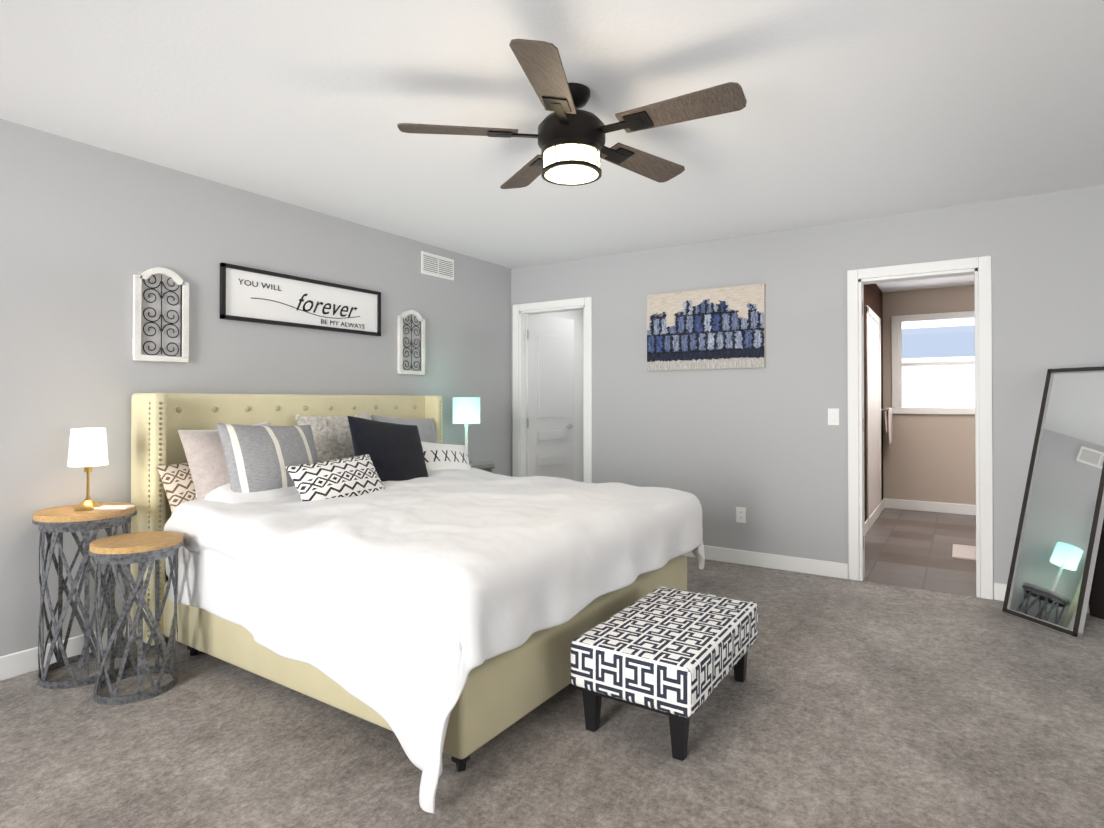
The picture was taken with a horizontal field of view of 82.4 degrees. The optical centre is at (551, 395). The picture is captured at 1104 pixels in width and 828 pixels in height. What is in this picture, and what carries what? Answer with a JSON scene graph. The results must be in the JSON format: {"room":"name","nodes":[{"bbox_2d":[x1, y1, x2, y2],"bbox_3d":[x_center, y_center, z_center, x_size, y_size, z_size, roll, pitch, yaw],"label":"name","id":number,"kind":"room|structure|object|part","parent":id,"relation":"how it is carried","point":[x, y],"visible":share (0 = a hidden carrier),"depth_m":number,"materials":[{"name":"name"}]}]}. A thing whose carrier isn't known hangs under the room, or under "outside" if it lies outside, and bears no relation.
{"room":"bedroom","nodes":[
{"label":"bedroom","id":0,"kind":"room"},
{"bbox_2d":[0,119,582,655],"bbox_3d":[-1.505,0.030,4.244,0.120,2.448,6.590,0,-1,33],"label":"wall","id":1,"kind":"structure","parent":0,"point":[88,233],"depth_m":3.23,"materials":[{"name":"grey paint"}]},
{"bbox_2d":[0,622,134,680],"bbox_3d":[-1.771,1.197,3.691,0.023,0.105,5.150,0,-1,33],"label":"baseboard","id":2,"kind":"structure","parent":1,"relation":"attached to","point":[15,664],"depth_m":2.83,"materials":[{"name":"white wood"}]},
{"bbox_2d":[132,267,188,362],"bbox_3d":[-2.037,-0.419,3.290,0.024,0.490,0.265,0,-1,33],"label":"arch frame","id":3,"kind":"object","parent":1,"relation":"attached to","point":[160,314],"visible":1,"depth_m":3.29,"materials":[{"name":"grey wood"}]},
{"bbox_2d":[220,263,380,335],"bbox_3d":[-1.552,-0.585,4.041,0.024,0.315,1.160,0,-1,33],"label":"sign","id":4,"kind":"object","parent":1,"relation":"attached to","point":[247,294],"visible":1,"depth_m":3.96,"materials":[{"name":"white"}]},
{"bbox_2d":[397,310,424,374],"bbox_3d":[-1.066,-0.401,4.788,0.024,0.490,0.265,0,-1,33],"label":"arch frame","id":5,"kind":"object","parent":1,"relation":"attached to","point":[410,342],"visible":1,"depth_m":4.79,"materials":[{"name":"grey wood"}]},
{"bbox_2d":[421,251,453,280],"bbox_3d":[-0.911,-1.032,5.045,0.013,0.175,0.375,0,-1,33],"label":"air vent","id":6,"kind":"object","parent":1,"relation":"in","point":[437,266],"visible":1,"depth_m":5.03,"materials":[{"name":"white plastic"}]},
{"bbox_2d":[0,557,1103,827],"bbox_3d":[0.053,1.263,2.436,4.690,0.050,5.270,0,-1,33],"label":"floor carpet","id":7,"kind":"object","parent":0,"point":[846,703],"visible":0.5,"depth_m":2.22,"materials":[{"name":"grey carpet"}]},
{"bbox_2d":[32,502,136,688],"bbox_3d":[-2.090,0.876,2.828,0.378,0.730,0.378,0,-1,33],"label":"table","id":8,"kind":"object","parent":7,"relation":"on","point":[58,521],"visible":0.73,"depth_m":2.71,"materials":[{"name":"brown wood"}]},
{"bbox_2d":[68,428,107,510],"bbox_3d":[-2.087,0.331,2.837,0.148,0.360,0.148,0,-1,33],"label":"lamp","id":9,"kind":"object","parent":8,"relation":"on","point":[87,449],"visible":1,"depth_m":2.79,"materials":[{"name":"white fabric"}]},
{"bbox_2d":[94,505,134,509],"bbox_3d":[-1.978,0.507,2.848,0.140,0.009,0.070,0,-1,-2],"label":"phone","id":10,"kind":"object","parent":8,"relation":"on","point":[105,507],"visible":1,"depth_m":2.82,"materials":[{"name":"white plastic"}]},
{"bbox_2d":[88,531,183,704],"bbox_3d":[-1.757,0.925,2.671,0.338,0.630,0.338,0,-1,33],"label":"table","id":11,"kind":"object","parent":7,"relation":"on","point":[142,549],"visible":1,"depth_m":2.59,"materials":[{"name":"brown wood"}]},
{"bbox_2d":[130,393,704,813],"bbox_3d":[-0.641,0.618,3.342,2.280,1.253,2.247,0,-1,33],"label":"bed","id":12,"kind":"object","parent":7,"relation":"on","point":[410,580],"visible":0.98,"depth_m":2.62,"materials":[{"name":"beige fabric"}]},
{"bbox_3d":[-0.602,0.771,3.377,2.020,0.290,1.910,0,-1,34],"label":"mattress","id":13,"kind":"part","parent":12,"relation":"part of","materials":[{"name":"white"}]},
{"bbox_2d":[157,462,196,512],"bbox_3d":[-1.776,0.479,3.158,0.120,0.340,0.340,-24,-6,23],"label":"pillow","id":14,"kind":"object","parent":12,"relation":"on","point":[175,481],"depth_m":3.05,"materials":[{"name":"white fabric"}]},
{"bbox_3d":[-1.466,0.609,3.948,0.238,1.225,2.042,0,-1,33],"label":"headboard","id":15,"kind":"part","parent":12,"relation":"part of","materials":[{"name":"beige fabric"}]},
{"bbox_2d":[371,415,437,442],"bbox_3d":[-0.994,0.400,4.404,0.201,0.560,0.580,-25,-18,33],"label":"pillow","id":16,"kind":"object","parent":12,"relation":"on","point":[427,426],"depth_m":4.49,"materials":[{"name":"fabric"}]},
{"bbox_3d":[-0.602,1.081,3.374,2.040,0.328,1.930,0,-1,34],"label":"frame","id":17,"kind":"part","parent":12,"relation":"part of","materials":[{"name":"beige fabric"}]},
{"bbox_2d":[470,461,494,471],"bbox_3d":[-0.643,0.895,4.923,0.386,0.730,0.386,0,-1,33],"label":"table","id":18,"kind":"object","parent":7,"relation":"on","point":[488,466],"visible":0.12,"depth_m":4.83,"materials":[{"name":"silver metal"}]},
{"bbox_2d":[453,397,479,463],"bbox_3d":[-0.664,0.274,4.894,0.210,0.510,0.210,0,-1,33],"label":"lamp","id":19,"kind":"object","parent":18,"relation":"on","point":[466,411],"visible":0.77,"depth_m":4.81,"materials":[{"name":"white fabric"}]},
{"bbox_2d":[571,586,757,760],"bbox_3d":[0.485,1.071,2.542,0.470,0.335,0.835,0,-1,33],"label":"bench","id":20,"kind":"object","parent":7,"relation":"on","point":[676,656],"visible":1,"depth_m":2.30,"materials":[{"name":"fabric"}]},
{"bbox_2d":[1002,366,1103,638],"bbox_3d":[2.844,0.546,3.477,0.437,1.408,0.415,0,-1,-14],"label":"mirror","id":21,"kind":"object","parent":7,"relation":"on","point":[1056,578],"visible":0.92,"depth_m":3.47,"materials":[{"name":"silver metal"}]},
{"bbox_2d":[0,0,1103,292],"bbox_3d":[0.965,-1.222,3.863,4.690,0.050,8.620,0,-1,33],"label":"ceiling","id":22,"kind":"structure","parent":0,"point":[860,108],"depth_m":2.61,"materials":[{"name":"white paint"}]},
{"bbox_2d":[397,39,746,188],"bbox_3d":[0.117,-1.038,2.497,1.270,0.340,1.307,0,-1,33],"label":"ceiling fan","id":23,"kind":"object","parent":22,"relation":"hanging from","point":[570,135],"visible":1,"depth_m":2.40,"materials":[{"name":"brown wood"}]},
{"bbox_2d":[511,185,1103,588],"bbox_3d":[1.520,0.034,4.708,4.690,2.448,0.120,0,-1,33],"label":"wall","id":24,"kind":"structure","parent":0,"point":[767,447],"depth_m":4.48,"materials":[{"name":"grey paint"}]},
{"bbox_2d":[526,314,573,479],"bbox_3d":[-0.018,0.248,6.111,0.163,2.020,0.667,0,-1,43],"label":"door","id":25,"kind":"structure","parent":24,"relation":"in","point":[549,396],"depth_m":6.08,"materials":[{"name":"white wood"}]},
{"bbox_2d":[647,284,765,370],"bbox_3d":[1.164,-0.505,4.850,0.926,0.612,0.032,0,-1,33],"label":"painting","id":26,"kind":"object","parent":24,"relation":"attached to","point":[719,328],"visible":0.9,"depth_m":4.82,"materials":[{"name":"fabric"}]},
{"bbox_2d":[736,507,745,522],"bbox_3d":[1.407,0.893,4.696,0.072,0.116,0.008,0,-1,33],"label":"electrical outlet plate","id":27,"kind":"object","parent":24,"relation":"attached to","point":[740,514],"visible":1,"depth_m":4.69,"materials":[{"name":"white plastic"}]},
{"bbox_2d":[683,545,847,578],"bbox_3d":[1.180,1.207,4.838,1.996,0.105,0.014,0,-1,33],"label":"baseboard","id":28,"kind":"structure","parent":24,"relation":"attached to","point":[766,560],"depth_m":4.55,"materials":[{"name":"white wood"}]},
{"bbox_2d":[828,408,838,424],"bbox_3d":[1.944,0.150,4.354,0.072,0.116,0.009,0,-1,33],"label":"switch plate","id":29,"kind":"object","parent":24,"relation":"attached to","point":[833,416],"visible":1,"depth_m":4.35,"materials":[{"name":"white plastic"}]},
{"bbox_2d":[994,583,1089,612],"bbox_3d":[3.013,1.196,3.650,0.744,0.105,0.014,0,-1,33],"label":"baseboard","id":30,"kind":"structure","parent":24,"relation":"attached to","point":[999,588],"depth_m":3.83,"materials":[{"name":"white wood"}]},
{"bbox_2d":[864,284,883,520],"bbox_3d":[2.870,0.045,5.900,0.120,2.448,3.350,0,-1,33],"label":"wall","id":31,"kind":"structure","parent":0,"point":[873,296],"depth_m":6.62,"materials":[{"name":"brown"}]},
{"bbox_2d":[866,305,881,529],"bbox_3d":[3.257,0.218,6.369,0.016,2.110,1.140,0,-1,33],"label":"trim","id":32,"kind":"structure","parent":31,"relation":"attached to","point":[873,384],"depth_m":6.31,"materials":[{"name":"white wood"}]},
{"bbox_2d":[865,498,885,534],"bbox_3d":[2.894,1.213,5.803,0.014,0.110,3.230,0,-1,33],"label":"baseboard","id":33,"kind":"structure","parent":31,"relation":"attached to","point":[877,511],"depth_m":6.36,"materials":[{"name":"white wood"}]},
{"bbox_2d":[881,408,891,444],"bbox_3d":[3.704,0.342,6.978,0.094,0.403,0.346,0,-1,33],"label":"towel","id":34,"kind":"object","parent":31,"relation":"attached to","point":[888,418],"visible":1,"depth_m":6.88,"materials":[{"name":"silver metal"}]},
{"bbox_2d":[863,508,976,596],"bbox_3d":[3.455,1.288,5.367,1.430,0.051,3.350,0,-1,33],"label":"floor","id":35,"kind":"structure","parent":0,"point":[909,548],"depth_m":5.08,"materials":[{"name":"tile"}]},
{"bbox_2d":[952,544,975,560],"bbox_3d":[3.495,1.250,4.895,0.650,0.017,0.500,0,-1,33],"label":"bath mat","id":36,"kind":"object","parent":35,"relation":"on","point":[965,552],"visible":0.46,"depth_m":4.98,"materials":[{"name":"white fabric"}]},
{"bbox_2d":[884,285,975,504],"bbox_3d":[4.408,0.053,6.828,1.410,2.448,0.120,0,-1,33],"label":"wall","id":37,"kind":"structure","parent":0,"point":[928,457],"depth_m":6.93,"materials":[{"name":"brown paint"}]},
{"bbox_2d":[886,498,975,514],"bbox_3d":[4.371,1.221,6.761,1.410,0.110,0.014,0,-1,33],"label":"baseboard","id":38,"kind":"structure","parent":37,"relation":"attached to","point":[954,508],"depth_m":6.90,"materials":[{"name":"white wood"}]},
{"bbox_2d":[891,311,974,414],"bbox_3d":[4.207,-0.343,6.872,0.890,1.100,0.030,0,-1,33],"label":"bathroom window","id":39,"kind":"structure","parent":37,"relation":"in","point":[933,363],"depth_m":6.89,"materials":[{"name":"white glass"}]}
]}

